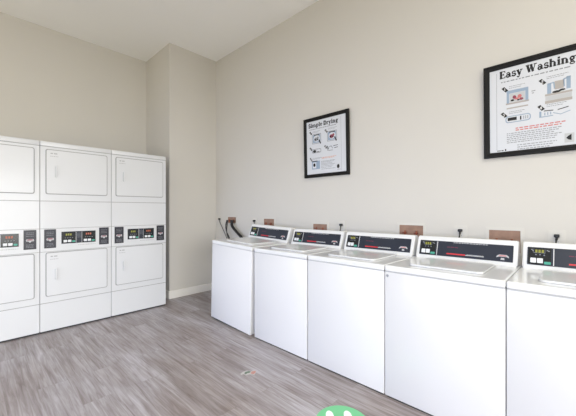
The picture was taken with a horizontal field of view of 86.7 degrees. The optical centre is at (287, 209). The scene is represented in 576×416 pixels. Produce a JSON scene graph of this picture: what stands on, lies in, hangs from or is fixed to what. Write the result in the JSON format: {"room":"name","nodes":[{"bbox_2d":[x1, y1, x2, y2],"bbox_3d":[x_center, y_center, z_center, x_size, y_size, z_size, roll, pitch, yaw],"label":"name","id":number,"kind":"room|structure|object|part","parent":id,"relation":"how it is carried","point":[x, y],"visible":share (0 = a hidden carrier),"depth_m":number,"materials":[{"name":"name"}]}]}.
{"room":"laundry","nodes":[
{"label":"laundry","id":0,"kind":"room"},
{"bbox_2d":[0,12,145,153],"bbox_3d":[-4.040,-0.584,3.492,0.120,3.822,6.525,0,0,44],"label":"wall","id":1,"kind":"structure","parent":0,"point":[57,87],"depth_m":4.34,"materials":[{"name":"beige paint"}]},
{"bbox_2d":[0,0,318,61],"bbox_3d":[-1.001,-2.555,0.598,8.514,0.120,6.525,0,0,44],"label":"ceiling","id":2,"kind":"structure","parent":0,"point":[138,29],"depth_m":4.02,"materials":[{"name":"paint"}]},
{"bbox_2d":[146,43,215,290],"bbox_3d":[-1.798,-0.584,5.138,0.857,3.822,0.808,0,0,44],"label":"wall","id":3,"kind":"structure","parent":0,"point":[180,82],"depth_m":4.80,"materials":[{"name":"beige paint"}]},
{"bbox_2d":[169,283,211,298],"bbox_3d":[-1.488,1.267,4.833,0.014,0.118,0.822,0,0,44],"label":"baseboard","id":4,"kind":"structure","parent":3,"relation":"attached to","point":[205,287],"depth_m":4.77,"materials":[{"name":"white paint"}]},
{"bbox_2d":[0,290,430,415],"bbox_3d":[-1.001,1.386,0.598,8.514,0.120,6.525,0,0,44],"label":"floor","id":5,"kind":"structure","parent":0,"point":[174,358],"depth_m":2.46,"materials":[{"name":"grey laminate"}]},
{"bbox_2d":[0,135,39,342],"bbox_3d":[-3.173,0.292,3.283,0.850,2.069,0.685,0,0,44],"label":"dryer","id":6,"kind":"object","parent":5,"relation":"on","point":[19,157],"visible":1,"depth_m":3.13,"materials":[{"name":"paint"}]},
{"bbox_3d":[-2.877,0.308,3.012,0.004,0.134,0.331,0,0,44],"label":"control panel","id":7,"kind":"part","parent":6,"relation":"part of","materials":[{"name":"plastic"}]},
{"bbox_3d":[-2.881,-0.416,3.008,0.012,0.473,0.580,0,0,44],"label":"door","id":8,"kind":"part","parent":6,"relation":"part of","materials":[{"name":"white metal"}]},
{"bbox_3d":[-2.881,0.699,3.008,0.012,0.462,0.580,0,0,44],"label":"door","id":9,"kind":"part","parent":6,"relation":"part of","materials":[{"name":"white metal"}]},
{"bbox_3d":[-2.889,0.053,3.013,0.006,0.296,0.682,0,0,44],"label":"panel","id":10,"kind":"part","parent":6,"relation":"part of","materials":[{"name":"white metal"}]},
{"bbox_3d":[-2.889,1.158,3.013,0.006,0.300,0.682,0,0,44],"label":"kick panel","id":11,"kind":"part","parent":6,"relation":"part of","materials":[{"name":"white metal"}]},
{"bbox_3d":[-2.701,0.312,3.196,0.004,0.203,0.103,0,0,44],"label":"instruction plate","id":12,"kind":"part","parent":6,"relation":"part of","materials":[{"name":"black plastic"}]},
{"bbox_2d":[39,141,110,333],"bbox_3d":[-2.699,0.292,3.781,0.850,2.069,0.685,0,0,44],"label":"dryer","id":13,"kind":"object","parent":5,"relation":"on","point":[75,180],"visible":0.99,"depth_m":3.48,"materials":[{"name":"metal"}]},
{"bbox_3d":[-2.585,0.312,3.318,0.004,0.203,0.103,0,0,44],"label":"instruction plate","id":14,"kind":"part","parent":13,"relation":"part of","materials":[{"name":"black plastic"}]},
{"bbox_3d":[-2.415,0.053,3.510,0.006,0.296,0.682,0,0,44],"label":"panel","id":15,"kind":"part","parent":13,"relation":"part of","materials":[{"name":"white metal"}]},
{"bbox_3d":[-2.415,1.158,3.510,0.006,0.300,0.682,0,0,44],"label":"kick panel","id":16,"kind":"part","parent":13,"relation":"part of","materials":[{"name":"white metal"}]},
{"bbox_3d":[-2.407,-0.416,3.506,0.012,0.473,0.580,0,0,44],"label":"door","id":17,"kind":"part","parent":13,"relation":"part of","materials":[{"name":"white metal"}]},
{"bbox_3d":[-2.407,0.699,3.506,0.012,0.462,0.580,0,0,44],"label":"door","id":18,"kind":"part","parent":13,"relation":"part of","materials":[{"name":"white metal"}]},
{"bbox_3d":[-2.402,0.308,3.510,0.004,0.134,0.331,0,0,44],"label":"control panel","id":19,"kind":"part","parent":13,"relation":"part of","materials":[{"name":"plastic"}]},
{"bbox_3d":[-2.227,0.312,3.694,0.004,0.203,0.103,0,0,44],"label":"instruction plate","id":20,"kind":"part","parent":13,"relation":"part of","materials":[{"name":"black plastic"}]},
{"bbox_2d":[111,150,165,316],"bbox_3d":[-2.224,0.292,4.279,0.850,2.069,0.685,0,0,44],"label":"dryer","id":21,"kind":"object","parent":5,"relation":"on","point":[138,181],"visible":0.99,"depth_m":3.98,"materials":[{"name":"metal"}]},
{"bbox_3d":[-2.111,0.312,3.816,0.004,0.203,0.103,0,0,44],"label":"instruction plate","id":22,"kind":"part","parent":21,"relation":"part of","materials":[{"name":"black plastic"}]},
{"bbox_3d":[-2.072,-0.421,3.836,0.018,0.150,0.038,0,0,44],"label":"door pull","id":23,"kind":"part","parent":21,"relation":"part of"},
{"bbox_3d":[-2.072,0.700,3.836,0.018,0.150,0.038,0,0,44],"label":"door pull","id":24,"kind":"part","parent":21,"relation":"part of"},
{"bbox_3d":[-1.940,0.053,4.008,0.006,0.296,0.682,0,0,44],"label":"panel","id":25,"kind":"part","parent":21,"relation":"part of","materials":[{"name":"white metal"}]},
{"bbox_3d":[-1.940,1.158,4.008,0.006,0.300,0.682,0,0,44],"label":"kick panel","id":26,"kind":"part","parent":21,"relation":"part of","materials":[{"name":"white metal"}]},
{"bbox_3d":[-1.933,-0.416,4.003,0.012,0.473,0.580,0,0,44],"label":"door","id":27,"kind":"part","parent":21,"relation":"part of","materials":[{"name":"white metal"}]},
{"bbox_3d":[-1.933,0.699,4.003,0.012,0.462,0.580,0,0,44],"label":"door","id":28,"kind":"part","parent":21,"relation":"part of","materials":[{"name":"white metal"}]},
{"bbox_3d":[-1.928,0.308,4.008,0.004,0.134,0.331,0,0,44],"label":"control panel","id":29,"kind":"part","parent":21,"relation":"part of","materials":[{"name":"plastic"}]},
{"bbox_3d":[-1.753,0.312,4.192,0.004,0.203,0.103,0,0,44],"label":"instruction plate","id":30,"kind":"part","parent":21,"relation":"part of","materials":[{"name":"black plastic"}]},
{"bbox_2d":[241,370,255,374],"bbox_3d":[-0.324,1.326,2.489,0.126,0.001,0.072,0,0,0],"label":"sticker","id":31,"kind":"object","parent":5,"relation":"on","point":[254,371],"visible":1,"depth_m":2.49,"materials":[{"name":"white plastic"}]},
{"bbox_2d":[211,224,294,334],"bbox_3d":[-0.419,0.759,3.717,0.781,1.148,0.704,0,0,44],"label":"washer","id":32,"kind":"object","parent":5,"relation":"on","point":[233,259],"visible":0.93,"depth_m":3.47,"materials":[{"name":"white metal"}]},
{"bbox_3d":[-0.437,0.370,3.675,0.488,0.013,0.410,3,2,44],"label":"lid","id":33,"kind":"part","parent":32,"relation":"part of","materials":[{"name":"white metal"}]},
{"bbox_3d":[-0.253,0.290,3.865,0.676,0.117,0.044,3,2,44],"label":"control panel","id":34,"kind":"part","parent":32,"relation":"part of","materials":[{"name":"plastic"}]},
{"bbox_2d":[254,228,346,359],"bbox_3d":[0.148,0.772,3.177,0.710,1.109,0.704,0,0,44],"label":"washer","id":35,"kind":"object","parent":5,"relation":"on","point":[281,271],"visible":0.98,"depth_m":2.94,"materials":[{"name":"white metal"}]},
{"bbox_3d":[0.148,1.320,3.177,0.684,0.011,0.684,0,0,44],"label":"frame","id":36,"kind":"part","parent":35,"relation":"part of","materials":[{"name":"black metal"}]},
{"bbox_3d":[0.118,0.387,3.146,0.448,0.013,0.410,0,0,44],"label":"lid","id":37,"kind":"part","parent":35,"relation":"part of","materials":[{"name":"white metal"}]},
{"bbox_3d":[0.301,0.308,3.338,0.636,0.115,0.044,0,0,44],"label":"control panel","id":38,"kind":"part","parent":35,"relation":"part of","materials":[{"name":"plastic"}]},
{"bbox_2d":[317,405,364,415],"bbox_3d":[0.340,1.325,1.903,0.336,0.002,0.336,0,0,0],"label":"floor sticker","id":39,"kind":"object","parent":5,"relation":"on","point":[338,410],"visible":1,"depth_m":2.01,"materials":[{"name":"green plastic"}]},
{"bbox_2d":[308,231,417,393],"bbox_3d":[0.670,0.772,2.680,0.710,1.109,0.704,0,0,44],"label":"washer","id":40,"kind":"object","parent":5,"relation":"on","point":[346,286],"visible":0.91,"depth_m":2.44,"materials":[{"name":"white metal"}]},
{"bbox_3d":[0.670,1.320,2.680,0.684,0.011,0.684,0,0,44],"label":"frame","id":41,"kind":"part","parent":40,"relation":"part of","materials":[{"name":"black metal"}]},
{"bbox_3d":[0.641,0.387,2.649,0.448,0.013,0.410,0,0,44],"label":"lid","id":42,"kind":"part","parent":40,"relation":"part of","materials":[{"name":"white metal"}]},
{"bbox_3d":[0.823,0.308,2.841,0.636,0.115,0.044,0,0,44],"label":"control panel","id":43,"kind":"part","parent":40,"relation":"part of","materials":[{"name":"plastic"}]},
{"bbox_2d":[385,235,521,415],"bbox_3d":[1.188,0.772,2.187,0.710,1.109,0.705,0,0,44],"label":"washer","id":44,"kind":"object","parent":5,"relation":"on","point":[446,304],"visible":0.98,"depth_m":1.95,"materials":[{"name":"white metal"}]},
{"bbox_3d":[1.188,1.320,2.187,0.684,0.011,0.684,0,0,44],"label":"frame","id":45,"kind":"part","parent":44,"relation":"part of","materials":[{"name":"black metal"}]},
{"bbox_3d":[1.158,0.387,2.156,0.448,0.013,0.410,0,0,44],"label":"lid","id":46,"kind":"part","parent":44,"relation":"part of","materials":[{"name":"white metal"}]},
{"bbox_3d":[1.341,0.308,2.348,0.636,0.115,0.044,0,0,44],"label":"control panel","id":47,"kind":"part","parent":44,"relation":"part of","materials":[{"name":"plastic"}]},
{"bbox_2d":[454,242,484,256],"bbox_3d":[1.376,0.301,2.314,0.228,0.092,0.032,0,0,44],"label":"print","id":48,"kind":"object","parent":44,"relation":"attached to","point":[461,249],"depth_m":2.31,"materials":[{"name":"grey plastic"}]},
{"bbox_2d":[506,241,575,415],"bbox_3d":[1.704,0.772,1.696,0.710,1.109,0.704,0,0,44],"label":"washer","id":49,"kind":"object","parent":5,"relation":"on","point":[541,295],"visible":1,"depth_m":1.61,"materials":[{"name":"white metal"}]},
{"bbox_3d":[1.857,0.308,1.856,0.636,0.115,0.044,0,0,44],"label":"control panel","id":50,"kind":"part","parent":49,"relation":"part of","materials":[{"name":"plastic"}]},
{"bbox_3d":[1.675,0.387,1.664,0.448,0.013,0.410,0,0,44],"label":"lid","id":51,"kind":"part","parent":49,"relation":"part of","materials":[{"name":"white metal"}]},
{"bbox_2d":[216,0,575,264],"bbox_3d":[1.251,-0.584,2.876,8.394,3.822,0.120,0,0,44],"label":"wall","id":52,"kind":"structure","parent":0,"point":[408,74],"depth_m":3.01,"materials":[{"name":"beige paint"}]},
{"bbox_2d":[227,216,236,224],"bbox_3d":[-0.895,0.158,4.815,0.257,0.137,0.030,0,0,44],"label":"washer outlet box","id":53,"kind":"object","parent":52,"relation":"attached to","point":[229,218],"visible":0.64,"depth_m":4.81,"materials":[{"name":"plastic"}]},
{"bbox_3d":[-0.885,0.158,4.825,0.217,0.097,0.002,0,0,44],"label":"panel","id":54,"kind":"part","parent":53,"relation":"part of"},
{"bbox_2d":[230,220,242,237],"bbox_3d":[-0.572,0.472,4.454,0.879,0.631,0.068,0,0,44],"label":"hose","id":55,"kind":"object","parent":52,"relation":"attached to","point":[232,221],"visible":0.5,"depth_m":4.64,"materials":[{"name":"black rubber"}]},
{"bbox_2d":[263,217,274,225],"bbox_3d":[-0.272,0.187,4.222,0.251,0.173,0.030,0,0,44],"label":"washer outlet box","id":56,"kind":"object","parent":52,"relation":"attached to","point":[266,220],"visible":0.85,"depth_m":4.22,"materials":[{"name":"plastic"}]},
{"bbox_3d":[-0.263,0.187,4.232,0.211,0.133,0.002,0,0,44],"label":"panel","id":57,"kind":"part","parent":56,"relation":"part of","materials":[{"name":"brown wood"}]},
{"bbox_2d":[312,222,328,229],"bbox_3d":[0.371,0.219,3.609,0.248,0.149,0.030,0,0,44],"label":"washer outlet box","id":58,"kind":"object","parent":52,"relation":"attached to","point":[315,225],"visible":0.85,"depth_m":3.61,"materials":[{"name":"plastic"}]},
{"bbox_3d":[0.381,0.219,3.619,0.208,0.109,0.002,0,0,44],"label":"panel","id":59,"kind":"part","parent":58,"relation":"part of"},
{"bbox_2d":[303,108,349,177],"bbox_3d":[0.433,-0.746,3.538,0.640,0.713,0.024,0,1,44],"label":"framed poster","id":60,"kind":"object","parent":52,"relation":"attached to","point":[327,136],"visible":1,"depth_m":3.52,"materials":[{"name":"black wood"}]},
{"label":"diagram panel","id":61,"kind":"part","parent":60,"relation":"part of","materials":[{"name":"white paper"}]},
{"bbox_2d":[338,221,345,230],"bbox_3d":[0.601,0.186,3.407,0.096,0.124,0.007,0,0,44],"label":"wall socket","id":62,"kind":"object","parent":52,"relation":"attached to","point":[343,228],"visible":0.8,"depth_m":3.40,"materials":[{"name":"plastic"}]},
{"bbox_2d":[397,223,425,237],"bbox_3d":[1.151,0.210,2.867,0.267,0.177,0.030,0,0,44],"label":"washer outlet box","id":63,"kind":"object","parent":52,"relation":"attached to","point":[418,229],"visible":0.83,"depth_m":2.87,"materials":[{"name":"plastic"}]},
{"bbox_3d":[1.160,0.210,2.877,0.227,0.137,0.002,0,0,44],"label":"panel","id":64,"kind":"part","parent":63,"relation":"part of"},
{"bbox_2d":[454,225,466,237],"bbox_3d":[1.463,0.194,2.586,0.096,0.124,0.007,0,0,44],"label":"wall socket","id":65,"kind":"object","parent":52,"relation":"attached to","point":[463,234],"visible":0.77,"depth_m":2.58,"materials":[{"name":"plastic"}]},
{"bbox_2d":[486,227,523,255],"bbox_3d":[1.676,0.242,2.367,0.246,0.212,0.030,0,0,44],"label":"washer outlet box","id":66,"kind":"object","parent":52,"relation":"attached to","point":[495,233],"visible":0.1,"depth_m":2.36,"materials":[{"name":"plastic"}]},
{"bbox_3d":[1.685,0.242,2.377,0.206,0.172,0.002,0,0,44],"label":"panel","id":67,"kind":"part","parent":66,"relation":"part of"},
{"bbox_2d":[483,43,575,158],"bbox_3d":[1.806,-0.771,2.231,0.642,0.719,0.024,0,1,44],"label":"framed poster","id":68,"kind":"object","parent":52,"relation":"attached to","point":[530,101],"visible":1,"depth_m":2.24,"materials":[{"name":"white paper"}]},
{"bbox_3d":[1.720,-0.693,2.318,0.084,0.028,0.001,0,1,44],"label":"diagram panel","id":69,"kind":"part","parent":68,"relation":"part of","materials":[{"name":"paper"}]},
{"label":"diagram panel","id":70,"kind":"part","parent":68,"relation":"part of","materials":[{"name":"white paper"}]},
{"bbox_3d":[1.887,-0.691,2.160,0.168,0.044,0.001,0,1,44],"label":"diagram panel","id":71,"kind":"part","parent":68,"relation":"part of","materials":[{"name":"white paper"}]},
{"bbox_2d":[548,230,565,243],"bbox_3d":[1.906,0.204,2.164,0.096,0.124,0.007,0,0,44],"label":"wall socket","id":72,"kind":"object","parent":52,"relation":"attached to","point":[551,239],"visible":0.69,"depth_m":2.16,"materials":[{"name":"plastic"}]},
{"bbox_2d":[554,234,559,242],"bbox_3d":[1.895,0.477,2.146,0.040,0.612,0.034,0,0,44],"label":"power cord","id":73,"kind":"object","parent":52,"relation":"attached to","point":[556,236],"visible":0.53,"depth_m":2.14,"materials":[{"name":"black plastic"}]}
]}

